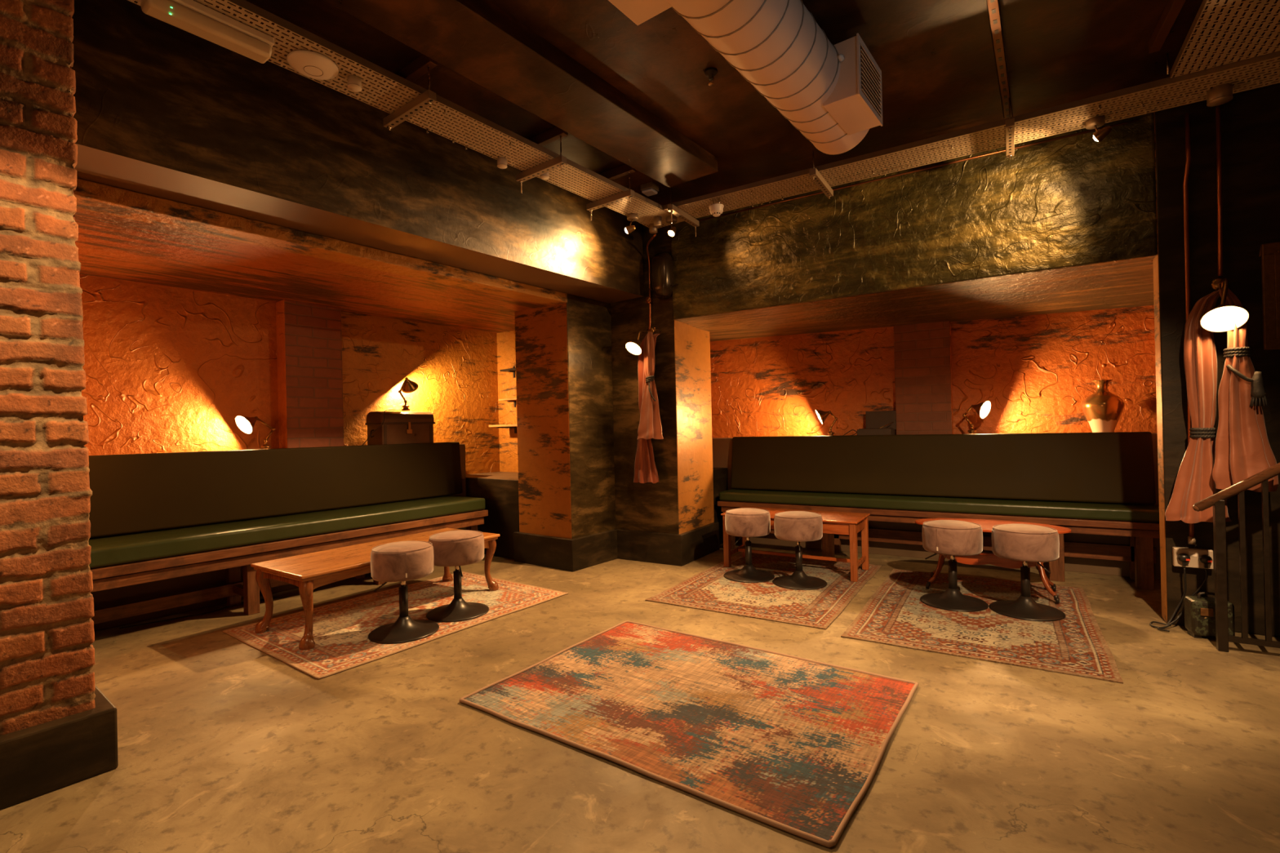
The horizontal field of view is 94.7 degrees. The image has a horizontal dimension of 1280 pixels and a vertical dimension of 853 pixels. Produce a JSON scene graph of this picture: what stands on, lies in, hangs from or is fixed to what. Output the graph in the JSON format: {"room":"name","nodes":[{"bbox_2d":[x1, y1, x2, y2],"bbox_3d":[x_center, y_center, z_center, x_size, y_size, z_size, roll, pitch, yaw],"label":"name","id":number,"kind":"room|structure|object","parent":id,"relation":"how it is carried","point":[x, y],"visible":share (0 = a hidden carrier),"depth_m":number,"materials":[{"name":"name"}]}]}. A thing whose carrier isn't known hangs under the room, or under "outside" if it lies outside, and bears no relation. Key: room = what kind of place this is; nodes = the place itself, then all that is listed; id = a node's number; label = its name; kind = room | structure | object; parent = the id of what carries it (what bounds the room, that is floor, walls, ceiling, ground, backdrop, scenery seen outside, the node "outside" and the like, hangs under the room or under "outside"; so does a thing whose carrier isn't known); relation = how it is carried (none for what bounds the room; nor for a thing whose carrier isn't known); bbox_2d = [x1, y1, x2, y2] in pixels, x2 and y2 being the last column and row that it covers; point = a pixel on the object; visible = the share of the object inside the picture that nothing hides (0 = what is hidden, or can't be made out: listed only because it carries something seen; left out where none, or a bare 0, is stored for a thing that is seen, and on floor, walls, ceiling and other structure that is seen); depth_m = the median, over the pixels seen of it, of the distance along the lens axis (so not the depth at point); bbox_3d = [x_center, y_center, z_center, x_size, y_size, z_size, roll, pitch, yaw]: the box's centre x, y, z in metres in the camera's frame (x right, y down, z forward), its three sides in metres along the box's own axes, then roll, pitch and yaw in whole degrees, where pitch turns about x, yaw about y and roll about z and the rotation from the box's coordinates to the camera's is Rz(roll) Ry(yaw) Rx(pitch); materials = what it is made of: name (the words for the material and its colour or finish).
{"room":"bar","nodes":[
{"label":"bar","id":0,"kind":"room"},
{"bbox_2d":[0,0,95,735],"bbox_3d":[-2.354,-0.347,1.846,0.357,2.730,0.880,-1,0,38],"label":"brick","id":1,"kind":"object","parent":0,"point":[47,633],"visible":1,"depth_m":1.99,"materials":[{"name":"red brick"}]},
{"bbox_2d":[79,274,499,474],"bbox_3d":[-2.836,0.120,4.837,0.100,2.235,4.200,-1,0,38],"label":"wall","id":2,"kind":"structure","parent":0,"point":[167,369],"depth_m":4.44,"materials":[{"name":"orange paint"}]},
{"bbox_2d":[275,299,343,448],"bbox_3d":[-2.700,-0.403,4.834,0.160,1.193,0.445,-1,0,38],"label":"column","id":3,"kind":"structure","parent":0,"point":[309,337],"depth_m":4.75,"materials":[{"name":"orange paint"}]},
{"bbox_2d":[74,208,548,333],"bbox_3d":[-2.245,-1.034,4.428,1.680,0.088,4.300,-1,0,38],"label":"ceiling","id":4,"kind":"structure","parent":0,"point":[109,246],"depth_m":3.90,"materials":[{"name":"brown wood"}]},
{"bbox_2d":[71,0,644,303],"bbox_3d":[-1.429,-1.406,3.623,0.570,0.645,4.030,-1,0,38],"label":"wall","id":5,"kind":"structure","parent":0,"point":[165,110],"depth_m":2.92,"materials":[{"name":"black paint"}]},
{"bbox_2d":[74,177,567,306],"bbox_3d":[-1.745,-1.037,3.537,0.200,0.076,3.500,-1,0,38],"label":"trim","id":6,"kind":"structure","parent":5,"relation":"attached to","point":[91,196],"depth_m":3.19,"materials":[{"name":"paint"}]},
{"bbox_2d":[497,330,518,472],"bbox_3d":[-0.816,0.074,5.969,1.720,2.240,0.140,-1,0,38],"label":"wall","id":7,"kind":"structure","parent":0,"point":[506,354],"depth_m":6.35,"materials":[{"name":"paint"}]},
{"bbox_2d":[466,471,519,559],"bbox_3d":[-1.300,0.845,5.848,1.070,0.720,0.660,-1,0,38],"label":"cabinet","id":8,"kind":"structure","parent":7,"relation":"attached to","point":[500,490],"depth_m":5.44,"materials":[{"name":"black wood"}]},
{"bbox_2d":[488,424,516,433],"bbox_3d":[-1.145,0.021,5.961,0.870,0.092,0.268,-1,0,38],"label":"wall shelf","id":9,"kind":"object","parent":7,"relation":"attached to","point":[514,426],"visible":0.5,"depth_m":6.04,"materials":[{"name":"brown wood"}]},
{"bbox_2d":[499,366,515,377],"bbox_3d":[-1.111,-0.584,6.033,0.880,0.120,0.098,-1,0,38],"label":"wall shelf","id":10,"kind":"object","parent":7,"relation":"attached to","point":[513,370],"visible":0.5,"depth_m":6.22,"materials":[{"name":"black metal"}]},
{"bbox_2d":[498,397,516,407],"bbox_3d":[-1.113,-0.256,6.028,0.890,0.090,0.118,-1,0,38],"label":"wall shelf","id":11,"kind":"object","parent":7,"relation":"attached to","point":[514,399],"visible":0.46,"depth_m":6.20,"materials":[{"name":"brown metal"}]},
{"bbox_2d":[513,528,617,571],"bbox_3d":[-0.610,1.058,5.316,0.725,0.260,0.745,-1,0,38],"label":"baseboard","id":12,"kind":"structure","parent":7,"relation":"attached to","point":[575,554],"depth_m":5.01,"materials":[{"name":"black wood"}]},
{"bbox_2d":[615,521,719,566],"bbox_3d":[0.223,1.040,5.431,0.765,0.260,0.760,-1,0,32],"label":"baseboard","id":13,"kind":"structure","parent":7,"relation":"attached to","point":[683,548],"depth_m":5.10,"materials":[{"name":"black wood"}]},
{"bbox_2d":[514,293,615,538],"bbox_3d":[-0.625,-0.079,5.333,0.655,2.034,0.710,-1,0,38],"label":"column","id":14,"kind":"structure","parent":0,"point":[566,463],"depth_m":5.05,"materials":[{"name":"orange paint"}]},
{"bbox_2d":[0,542,1279,852],"bbox_3d":[-0.573,1.230,2.616,10.200,0.100,10.200,-1,0,32],"label":"floor","id":15,"kind":"structure","parent":0,"point":[224,745],"depth_m":2.13,"materials":[{"name":"concrete"}]},
{"bbox_2d":[0,684,118,809],"bbox_3d":[-2.451,1.113,1.659,0.448,0.215,1.412,-1,0,38],"label":"baseboard","id":16,"kind":"structure","parent":15,"relation":"on","point":[38,760],"depth_m":1.96,"materials":[{"name":"black wood"}]},
{"bbox_2d":[88,441,488,631],"bbox_3d":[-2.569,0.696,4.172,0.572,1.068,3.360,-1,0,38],"label":"upholstered bench","id":17,"kind":"object","parent":15,"relation":"on","point":[132,493],"visible":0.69,"depth_m":4.05,"materials":[{"name":"green leather"}]},
{"bbox_2d":[235,415,275,448],"bbox_3d":[-2.872,0.055,4.426,0.152,0.274,0.260,-1,0,38],"label":"lamp","id":18,"kind":"object","parent":17,"relation":"on","point":[245,424],"visible":0.89,"depth_m":4.40,"materials":[{"name":"gold metal"}]},
{"bbox_2d":[88,441,462,537],"bbox_3d":[-2.751,0.414,4.309,0.091,0.497,3.360,-1,0,38],"label":"backrest cushion","id":19,"kind":"object","parent":17,"relation":"on","point":[132,493],"depth_m":4.24,"materials":[{"name":"green leather"}]},
{"bbox_2d":[88,495,485,568],"bbox_3d":[-2.598,0.717,4.144,0.560,0.103,3.280,-1,0,38],"label":"seat cushion","id":20,"kind":"object","parent":17,"relation":"on","point":[122,551],"depth_m":3.96,"materials":[{"name":"green leather"}]},
{"bbox_2d":[364,411,435,444],"bbox_3d":[-2.167,0.022,5.319,0.279,0.312,0.550,-1,0,38],"label":"trunk","id":21,"kind":"object","parent":17,"relation":"on","point":[397,427],"visible":0.94,"depth_m":5.20,"materials":[{"name":"brown wood"}]},
{"bbox_2d":[398,377,418,410],"bbox_3d":[-2.126,-0.298,5.426,0.154,0.306,0.201,-1,0,-11],"label":"lamp","id":22,"kind":"object","parent":21,"relation":"on","point":[408,386],"visible":1,"depth_m":5.41,"materials":[{"name":"gold metal"}]},
{"bbox_2d":[222,571,568,679],"bbox_3d":[-1.496,1.199,3.836,1.214,0.008,1.716,-1,0,37],"label":"patterned rug","id":23,"kind":"object","parent":15,"relation":"on","point":[341,629],"visible":0.78,"depth_m":3.63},
{"bbox_2d":[250,528,500,650],"bbox_3d":[-1.656,1.015,3.890,0.600,0.434,1.400,-1,0,34],"label":"coffee table","id":24,"kind":"object","parent":23,"relation":"on","point":[308,572],"visible":0.83,"depth_m":3.46,"materials":[{"name":"brown wood"}]},
{"bbox_2d":[368,541,439,644],"bbox_3d":[-1.374,0.935,3.422,0.384,0.513,0.384,-1,0,-28],"label":"stool","id":25,"kind":"object","parent":23,"relation":"on","point":[402,562],"visible":1,"depth_m":3.32,"materials":[{"name":"fabric"}]},
{"bbox_2d":[426,529,488,622],"bbox_3d":[-1.168,0.931,3.769,0.384,0.513,0.384,-1,0,-28],"label":"stool","id":26,"kind":"object","parent":23,"relation":"on","point":[456,548],"visible":0.97,"depth_m":3.66,"materials":[{"name":"fabric"}]},
{"bbox_2d":[458,621,919,848],"bbox_3d":[0.225,1.153,2.556,1.620,0.019,1.223,-1,0,35],"label":"rug","id":27,"kind":"object","parent":15,"relation":"on","point":[792,744],"visible":1,"depth_m":2.35,"materials":[{"name":"multicoloured fabric"}]},
{"bbox_2d":[644,551,881,630],"bbox_3d":[0.994,1.145,4.356,1.204,0.006,1.705,-1,0,32],"label":"patterned rug","id":28,"kind":"object","parent":15,"relation":"on","point":[708,589],"visible":0.84,"depth_m":4.05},
{"bbox_2d":[723,507,774,582],"bbox_3d":[0.827,0.888,4.508,0.384,0.513,0.384,-1,0,-38],"label":"stool","id":29,"kind":"object","parent":28,"relation":"on","point":[748,522],"visible":1,"depth_m":4.40,"materials":[{"name":"grey fabric"}]},
{"bbox_2d":[720,506,870,582],"bbox_3d":[1.242,0.918,4.736,1.070,0.437,0.470,-1,0,32],"label":"coffee table","id":30,"kind":"object","parent":28,"relation":"on","point":[850,524],"visible":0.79,"depth_m":4.60,"materials":[{"name":"brown wood"}]},
{"bbox_2d":[772,511,826,590],"bbox_3d":[1.155,0.880,4.288,0.384,0.513,0.384,-1,0,12],"label":"stool","id":31,"kind":"object","parent":28,"relation":"on","point":[799,526],"visible":1,"depth_m":4.18,"materials":[{"name":"grey fabric"}]},
{"bbox_2d":[840,568,1123,684],"bbox_3d":[2.049,1.119,3.600,1.204,0.006,1.705,-1,0,32],"label":"patterned rug","id":32,"kind":"object","parent":15,"relation":"on","point":[895,615],"visible":0.84,"depth_m":3.27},
{"bbox_2d":[920,520,988,612],"bbox_3d":[1.984,0.860,3.741,0.384,0.513,0.384,-1,0,-34],"label":"stool","id":33,"kind":"object","parent":32,"relation":"on","point":[953,538],"visible":1,"depth_m":3.64,"materials":[{"name":"grey fabric"}]},
{"bbox_2d":[915,518,1071,604],"bbox_3d":[2.367,0.886,3.994,0.910,0.444,0.470,-1,0,32],"label":"coffee table","id":34,"kind":"object","parent":32,"relation":"on","point":[987,525],"visible":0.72,"depth_m":4.00,"materials":[{"name":"brown wood"}]},
{"bbox_2d":[989,524,1065,621],"bbox_3d":[2.315,0.852,3.542,0.384,0.513,0.384,-1,0,-18],"label":"stool","id":35,"kind":"object","parent":32,"relation":"on","point":[1025,543],"visible":1,"depth_m":3.45,"materials":[{"name":"grey fabric"}]},
{"bbox_2d":[1149,568,1186,627],"bbox_3d":[2.893,0.936,3.231,0.158,0.335,0.100,-1,0,32],"label":"cable","id":36,"kind":"object","parent":15,"relation":"on","point":[1184,571],"visible":0.99,"depth_m":3.21,"materials":[{"name":"black rubber"}]},
{"bbox_2d":[1157,569,1207,631],"bbox_3d":[2.916,0.933,3.176,0.231,0.330,0.064,-1,0,2],"label":"cable","id":37,"kind":"object","parent":15,"relation":"on","point":[1206,571],"visible":0.9,"depth_m":3.18,"materials":[{"name":"black rubber"}]},
{"bbox_2d":[1184,591,1235,638],"bbox_3d":[2.972,0.983,3.078,0.170,0.236,0.127,-1,0,24],"label":"equipment case","id":38,"kind":"object","parent":15,"relation":"on","point":[1199,611],"visible":0.7,"depth_m":3.05,"materials":[{"name":"paint"}]},
{"bbox_2d":[1192,462,1279,652],"bbox_3d":[3.295,0.315,2.624,1.244,1.554,0.060,-1,0,32],"label":"stair railing","id":39,"kind":"object","parent":15,"relation":"on","point":[1217,500],"visible":1,"depth_m":2.86,"materials":[{"name":"brown wood"}]},
{"bbox_2d":[608,224,714,534],"bbox_3d":[0.175,-0.420,5.444,0.730,2.680,0.700,-1,0,32],"label":"column","id":40,"kind":"structure","parent":0,"point":[682,500],"depth_m":5.15,"materials":[{"name":"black paint"}]},
{"bbox_2d":[625,327,653,355],"bbox_3d":[-0.004,-0.724,4.955,0.149,0.256,0.307,-1,0,32],"label":"wall light","id":41,"kind":"object","parent":40,"relation":"attached to","point":[633,347],"visible":0.92,"depth_m":4.91,"materials":[{"name":"white glass"}]},
{"bbox_2d":[646,233,656,329],"bbox_3d":[0.090,-1.183,4.880,0.053,0.709,0.377,-1,0,-7],"label":"conduit pipe","id":42,"kind":"object","parent":40,"relation":"attached to","point":[655,234],"visible":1,"depth_m":5.04,"materials":[{"name":"orange metal"}]},
{"bbox_2d":[647,251,678,299],"bbox_3d":[0.180,-1.271,4.939,0.283,0.400,0.135,-1,0,32],"label":"wall speaker","id":43,"kind":"object","parent":40,"relation":"attached to","point":[662,264],"visible":1,"depth_m":4.89,"materials":[{"name":"black metal"}]},
{"bbox_2d":[194,0,1279,222],"bbox_3d":[-0.641,-1.799,2.624,10.200,0.100,10.200,-1,0,32],"label":"ceiling","id":44,"kind":"structure","parent":0,"point":[935,59],"depth_m":2.91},
{"bbox_2d":[378,53,437,98],"bbox_3d":[-1.134,-1.707,2.868,0.450,0.055,0.040,-1,0,38],"label":"channel","id":45,"kind":"object","parent":44,"relation":"attached to","point":[417,68],"visible":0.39,"depth_m":2.80,"materials":[{"name":"metal"}]},
{"bbox_2d":[382,66,436,130],"bbox_3d":[-1.124,-1.587,2.861,0.400,0.184,0.041,-1,0,38],"label":"support","id":46,"kind":"object","parent":45,"relation":"attached to","point":[426,99],"visible":0.97,"depth_m":2.83,"materials":[{"name":"silver metal"}]},
{"bbox_2d":[127,0,684,228],"bbox_3d":[-1.112,-1.574,2.872,0.277,0.032,4.430,-1,0,38],"label":"cable tray","id":47,"kind":"object","parent":46,"relation":"on","point":[255,10],"visible":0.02,"depth_m":2.91,"materials":[{"name":"metal"}]},
{"bbox_2d":[137,0,274,63],"bbox_3d":[-1.622,-1.507,2.224,0.120,0.078,0.400,-1,0,38],"label":"emergency light","id":48,"kind":"object","parent":47,"relation":"attached to","point":[193,17],"visible":1,"depth_m":2.20,"materials":[{"name":"beige plastic"}]},
{"bbox_2d":[286,49,338,79],"bbox_3d":[-1.397,-1.535,2.521,0.196,0.031,0.196,-1,0,38],"label":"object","id":49,"kind":"object","parent":47,"relation":"attached to","point":[310,64],"visible":1,"depth_m":2.49,"materials":[{"name":"white plastic"}]},
{"bbox_2d":[347,75,361,92],"bbox_3d":[-1.274,-1.532,2.631,0.058,0.044,0.058,-1,0,38],"label":"box","id":50,"kind":"object","parent":47,"relation":"attached to","point":[354,82],"visible":1,"depth_m":2.61,"materials":[{"name":"beige plastic"}]},
{"bbox_2d":[497,156,506,168],"bbox_3d":[-0.806,-1.540,3.444,0.058,0.044,0.058,-1,0,38],"label":"box","id":51,"kind":"object","parent":47,"relation":"attached to","point":[501,162],"visible":1,"depth_m":3.43,"materials":[{"name":"beige plastic"}]},
{"bbox_2d":[624,213,638,234],"bbox_3d":[-0.064,-1.500,4.381,0.084,0.154,0.118,-1,0,32],"label":"spotlight","id":52,"kind":"object","parent":47,"relation":"attached to","point":[631,217],"visible":1,"depth_m":4.36,"materials":[{"name":"metal"}]},
{"bbox_2d":[324,0,717,186],"bbox_3d":[-0.990,-1.703,2.264,0.395,0.098,4.420,-1,0,38],"label":"ceiling beam","id":53,"kind":"structure","parent":44,"relation":"attached to","point":[477,40],"depth_m":2.81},
{"bbox_2d":[511,126,568,157],"bbox_3d":[-0.610,-1.717,3.549,0.450,0.055,0.040,-1,0,38],"label":"channel","id":54,"kind":"object","parent":44,"relation":"attached to","point":[548,136],"visible":0.46,"depth_m":3.48,"materials":[{"name":"metal"}]},
{"bbox_2d":[515,135,566,192],"bbox_3d":[-0.598,-1.570,3.543,0.400,0.239,0.041,-1,0,38],"label":"support","id":55,"kind":"object","parent":54,"relation":"attached to","point":[560,161],"visible":0.94,"depth_m":3.51,"materials":[{"name":"silver metal"}]},
{"bbox_2d":[582,164,635,188],"bbox_3d":[-0.219,-1.724,4.056,0.450,0.055,0.040,-1,0,38],"label":"channel","id":56,"kind":"object","parent":44,"relation":"attached to","point":[624,170],"visible":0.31,"depth_m":3.99,"materials":[{"name":"metal"}]},
{"bbox_2d":[586,172,634,220],"bbox_3d":[-0.208,-1.577,4.050,0.400,0.239,0.041,-1,0,38],"label":"support","id":57,"kind":"object","parent":56,"relation":"attached to","point":[629,193],"visible":0.99,"depth_m":4.02,"materials":[{"name":"silver metal"}]},
{"bbox_2d":[640,182,658,195],"bbox_3d":[0.071,-1.731,4.303,0.100,0.060,0.100,-1,0,32],"label":"ceiling sensor","id":58,"kind":"object","parent":44,"relation":"attached to","point":[650,188],"visible":1,"depth_m":4.27,"materials":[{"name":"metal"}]},
{"bbox_2d":[704,66,717,85],"bbox_3d":[0.354,-1.739,2.939,0.068,0.064,0.068,-1,0,32],"label":"sprinkler head","id":59,"kind":"object","parent":44,"relation":"attached to","point":[710,73],"visible":1,"depth_m":2.93},
{"bbox_2d":[608,0,882,154],"bbox_3d":[-0.259,-1.540,1.370,0.511,0.329,4.250,-1,0,38],"label":"ventilation duct","id":60,"kind":"object","parent":44,"relation":"hanging from","point":[832,94],"visible":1,"depth_m":2.37,"materials":[{"name":"metal"}]},
{"bbox_2d":[856,32,882,126],"bbox_3d":[1.030,-1.541,2.636,0.007,0.258,0.348,-1,0,38],"label":"grille","id":61,"kind":"object","parent":60,"relation":"attached to","point":[868,74],"depth_m":2.62,"materials":[{"name":"white metal"}]},
{"bbox_2d":[986,0,1013,119],"bbox_3d":[0.988,-1.750,1.758,0.043,0.041,4.060,-1,0,35],"label":"channel","id":62,"kind":"object","parent":44,"relation":"attached to","point":[993,6],"visible":0.9,"depth_m":2.75,"materials":[{"name":"metal"}]},
{"bbox_2d":[1005,97,1014,159],"bbox_3d":[2.067,-1.659,3.294,0.041,0.182,0.430,-1,0,32],"label":"support","id":63,"kind":"object","parent":62,"relation":"attached to","point":[1010,123],"visible":1,"depth_m":3.21,"materials":[{"name":"silver metal"}]},
{"bbox_2d":[635,50,1279,227],"bbox_3d":[1.699,-1.637,3.525,4.000,0.032,0.302,-1,0,32],"label":"cable tray","id":64,"kind":"object","parent":63,"relation":"on","point":[1252,84],"visible":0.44,"depth_m":3.27,"materials":[{"name":"metal"}]},
{"bbox_2d":[648,223,657,233],"bbox_3d":[0.103,-1.551,4.621,0.066,0.059,0.066,-1,0,32],"label":"box","id":65,"kind":"object","parent":64,"relation":"attached to","point":[652,229],"visible":0.91,"depth_m":4.60,"materials":[{"name":"metal"}]},
{"bbox_2d":[653,215,662,226],"bbox_3d":[0.134,-1.550,4.454,0.062,0.064,0.062,-1,0,32],"label":"box","id":66,"kind":"object","parent":64,"relation":"attached to","point":[657,220],"visible":1,"depth_m":4.43,"materials":[{"name":"metal"}]},
{"bbox_2d":[666,215,676,236],"bbox_3d":[0.236,-1.508,4.462,0.086,0.152,0.102,-1,0,32],"label":"spotlight","id":67,"kind":"object","parent":64,"relation":"attached to","point":[672,231],"visible":0.98,"depth_m":4.43,"materials":[{"name":"metal"}]},
{"bbox_2d":[667,188,699,236],"bbox_3d":[0.327,-1.585,4.386,0.041,0.247,0.430,-1,0,32],"label":"support","id":68,"kind":"object","parent":64,"relation":"attached to","point":[672,208],"visible":0.98,"depth_m":4.34,"materials":[{"name":"silver metal"}]},
{"bbox_2d":[708,198,724,217],"bbox_3d":[0.534,-1.532,4.121,0.104,0.120,0.104,-1,0,32],"label":"smoke detector","id":69,"kind":"object","parent":64,"relation":"attached to","point":[716,210],"visible":1,"depth_m":4.09,"materials":[{"name":"white plastic"}]},
{"bbox_2d":[808,150,833,199],"bbox_3d":[1.186,-1.638,3.847,0.041,0.182,0.430,-1,0,32],"label":"support","id":70,"kind":"object","parent":64,"relation":"attached to","point":[815,175],"visible":0.97,"depth_m":3.79,"materials":[{"name":"silver metal"}]},
{"bbox_2d":[1084,115,1111,142],"bbox_3d":[2.418,-1.562,3.112,0.084,0.150,0.152,-1,0,20],"label":"spotlight","id":71,"kind":"object","parent":64,"relation":"attached to","point":[1094,122],"visible":1,"depth_m":3.10,"materials":[{"name":"metal"}]},
{"bbox_2d":[1206,83,1233,106],"bbox_3d":[2.825,-1.615,2.873,0.092,0.064,0.092,-1,0,32],"label":"box","id":72,"kind":"object","parent":64,"relation":"attached to","point":[1221,94],"visible":1,"depth_m":2.85,"materials":[{"name":"metal"}]},
{"bbox_2d":[1169,0,1279,78],"bbox_3d":[1.714,-1.668,0.883,0.667,0.032,4.150,-1,0,32],"label":"grille","id":73,"kind":"object","parent":64,"relation":"on","point":[1252,6],"visible":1,"depth_m":2.51,"materials":[{"name":"metal"}]},
{"bbox_2d":[1148,0,1186,53],"bbox_3d":[2.016,-1.780,2.051,0.042,0.055,1.650,-1,0,29],"label":"channel","id":74,"kind":"object","parent":44,"relation":"attached to","point":[1172,8],"visible":1,"depth_m":2.59,"materials":[{"name":"metal"}]},
{"bbox_2d":[687,265,1154,341],"bbox_3d":[1.974,-1.022,4.977,4.700,0.300,1.350,-1,0,32],"label":"ceiling","id":75,"kind":"structure","parent":0,"point":[1133,286],"depth_m":4.54,"materials":[{"name":"brown wood"}]},
{"bbox_2d":[893,320,953,435],"bbox_3d":[2.556,-0.449,5.327,0.460,1.070,0.090,-1,0,32],"label":"column","id":76,"kind":"structure","parent":0,"point":[922,351],"depth_m":5.28,"materials":[{"name":"orange paint"}]},
{"bbox_2d":[710,305,1157,437],"bbox_3d":[2.357,0.021,5.546,4.700,2.200,0.100,-1,0,32],"label":"wall","id":77,"kind":"structure","parent":0,"point":[1036,373],"depth_m":5.14,"materials":[{"name":"orange paint"}]},
{"bbox_2d":[712,467,728,545],"bbox_3d":[0.638,0.792,6.089,0.580,0.740,0.820,-1,0,32],"label":"trim","id":78,"kind":"structure","parent":77,"relation":"attached to","point":[719,474],"depth_m":5.77,"materials":[{"name":"black wood"}]},
{"bbox_2d":[711,431,1160,590],"bbox_3d":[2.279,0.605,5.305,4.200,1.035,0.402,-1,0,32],"label":"bench","id":79,"kind":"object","parent":77,"relation":"attached to","point":[722,446],"depth_m":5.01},
{"bbox_2d":[815,409,837,435],"bbox_3d":[1.753,-0.032,5.562,0.206,0.263,0.147,-1,0,32],"label":"lamp","id":80,"kind":"object","parent":79,"relation":"on","point":[822,415],"visible":0.94,"depth_m":5.55,"materials":[{"name":"gold metal"}]},
{"bbox_2d":[857,410,896,435],"bbox_3d":[2.168,-0.026,5.397,0.300,0.233,0.249,-1,0,32],"label":"case","id":81,"kind":"object","parent":79,"relation":"on","point":[883,422],"visible":0.8,"depth_m":5.43,"materials":[{"name":"metal"}]},
{"bbox_2d":[857,428,894,435],"bbox_3d":[2.158,0.057,5.387,0.290,0.068,0.220,-1,0,32],"label":"tray","id":82,"kind":"object","parent":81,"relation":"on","point":[860,431],"depth_m":5.29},
{"bbox_2d":[719,488,1159,523],"bbox_3d":[2.187,0.629,4.856,3.220,0.086,0.300,-1,0,32],"label":"seat cushion","id":83,"kind":"object","parent":79,"relation":"on","point":[1030,509],"depth_m":4.58,"materials":[{"name":"green leather"}]},
{"bbox_2d":[730,431,1155,504],"bbox_3d":[2.260,0.324,4.984,3.180,0.507,0.135,-1,0,32],"label":"backrest cushion","id":84,"kind":"object","parent":79,"relation":"on","point":[1115,468],"depth_m":4.75,"materials":[{"name":"green leather"}]},
{"bbox_2d":[962,400,991,434],"bbox_3d":[2.827,-0.069,4.921,0.150,0.286,0.199,-1,0,-17],"label":"lamp","id":85,"kind":"object","parent":79,"relation":"on","point":[983,409],"visible":0.94,"depth_m":4.90,"materials":[{"name":"gold metal"}]},
{"bbox_2d":[1080,379,1124,432],"bbox_3d":[3.538,-0.148,4.508,0.262,0.410,0.262,-1,0,32],"label":"vase","id":86,"kind":"object","parent":79,"relation":"on","point":[1103,409],"visible":0.92,"depth_m":4.44,"materials":[{"name":"gold ceramic"}]},
{"bbox_2d":[671,71,1279,637],"bbox_3d":[2.700,-0.357,3.585,5.520,2.930,0.290,-1,0,32],"label":"wall","id":87,"kind":"structure","parent":0,"point":[1079,204],"depth_m":3.47,"materials":[{"name":"green paint"}]},
{"bbox_2d":[698,118,1138,221],"bbox_3d":[1.643,-1.699,4.051,2.750,0.014,0.014,-1,0,32],"label":"conduit pipe","id":88,"kind":"object","parent":87,"relation":"attached to","point":[1135,120],"visible":0.88,"depth_m":3.87,"materials":[{"name":"grey metal"}]},
{"bbox_2d":[1182,112,1194,537],"bbox_3d":[2.989,-0.547,3.204,0.047,2.305,0.027,-1,0,32],"label":"conduit pipe","id":89,"kind":"object","parent":87,"relation":"attached to","point":[1188,132],"visible":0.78,"depth_m":3.20,"materials":[{"name":"orange metal"}]},
{"bbox_2d":[1172,546,1213,568],"bbox_3d":[2.994,0.715,3.188,0.160,0.102,0.081,-1,0,32],"label":"power socket","id":90,"kind":"object","parent":87,"relation":"attached to","point":[1192,557],"visible":1,"depth_m":3.18,"materials":[{"name":"white plastic"}]},
{"bbox_2d":[1214,281,1223,290],"bbox_3d":[3.061,-0.734,3.112,0.014,0.039,0.122,-1,0,32],"label":"curtain hook","id":91,"kind":"object","parent":87,"relation":"attached to","point":[1221,286],"visible":0.8,"depth_m":3.07,"materials":[{"name":"gold metal"}]},
{"bbox_2d":[1164,290,1231,523],"bbox_3d":[2.949,-0.103,3.124,0.276,1.221,0.141,-1,0,32],"label":"curtain","id":92,"kind":"object","parent":91,"relation":"hanging from","point":[1194,482],"visible":0.93,"depth_m":3.10,"materials":[{"name":"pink fabric"}]},
{"bbox_2d":[1212,288,1278,492],"bbox_3d":[3.034,-0.195,2.970,0.161,1.041,0.207,-1,0,-26],"label":"curtain","id":93,"kind":"object","parent":91,"relation":"hanging from","point":[1243,450],"visible":0.89,"depth_m":2.96,"materials":[{"name":"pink fabric"}]},
{"bbox_2d":[1215,105,1222,276],"bbox_3d":[3.081,-1.252,3.135,0.029,0.900,0.020,-1,0,32],"label":"conduit pipe","id":94,"kind":"object","parent":87,"relation":"attached to","point":[1218,108],"visible":1,"depth_m":3.13,"materials":[{"name":"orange metal"}]},
{"bbox_2d":[1200,276,1249,332],"bbox_3d":[2.992,-0.640,3.045,0.179,0.309,0.290,-1,0,32],"label":"wall light","id":95,"kind":"object","parent":87,"relation":"attached to","point":[1221,318],"visible":0.94,"depth_m":3.02,"materials":[{"name":"white glass"}]},
{"bbox_2d":[1258,241,1279,350],"bbox_3d":[3.458,-0.676,2.911,0.556,0.550,0.029,-1,0,32],"label":"picture frame","id":96,"kind":"object","parent":87,"relation":"attached to","point":[1269,253],"visible":1,"depth_m":3.04,"materials":[{"name":"wood"}]},
{"bbox_3d":[0.147,-0.816,4.983,0.012,0.032,0.104,-1,0,32],"label":"curtain hook","id":97,"kind":"object","parent":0,"visible":0},
{"bbox_2d":[633,333,659,483],"bbox_3d":[0.052,-0.150,5.001,0.271,1.256,0.117,-1,0,32],"label":"curtain","id":98,"kind":"object","parent":97,"relation":"hanging from","point":[645,468],"visible":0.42,"depth_m":4.98,"materials":[{"name":"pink fabric"}]},
{"bbox_2d":[637,332,663,439],"bbox_3d":[0.086,-0.343,4.918,0.244,0.901,0.129,-1,0,32],"label":"curtain","id":99,"kind":"object","parent":97,"relation":"hanging from","point":[650,427],"visible":1,"depth_m":4.89,"materials":[{"name":"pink fabric"}]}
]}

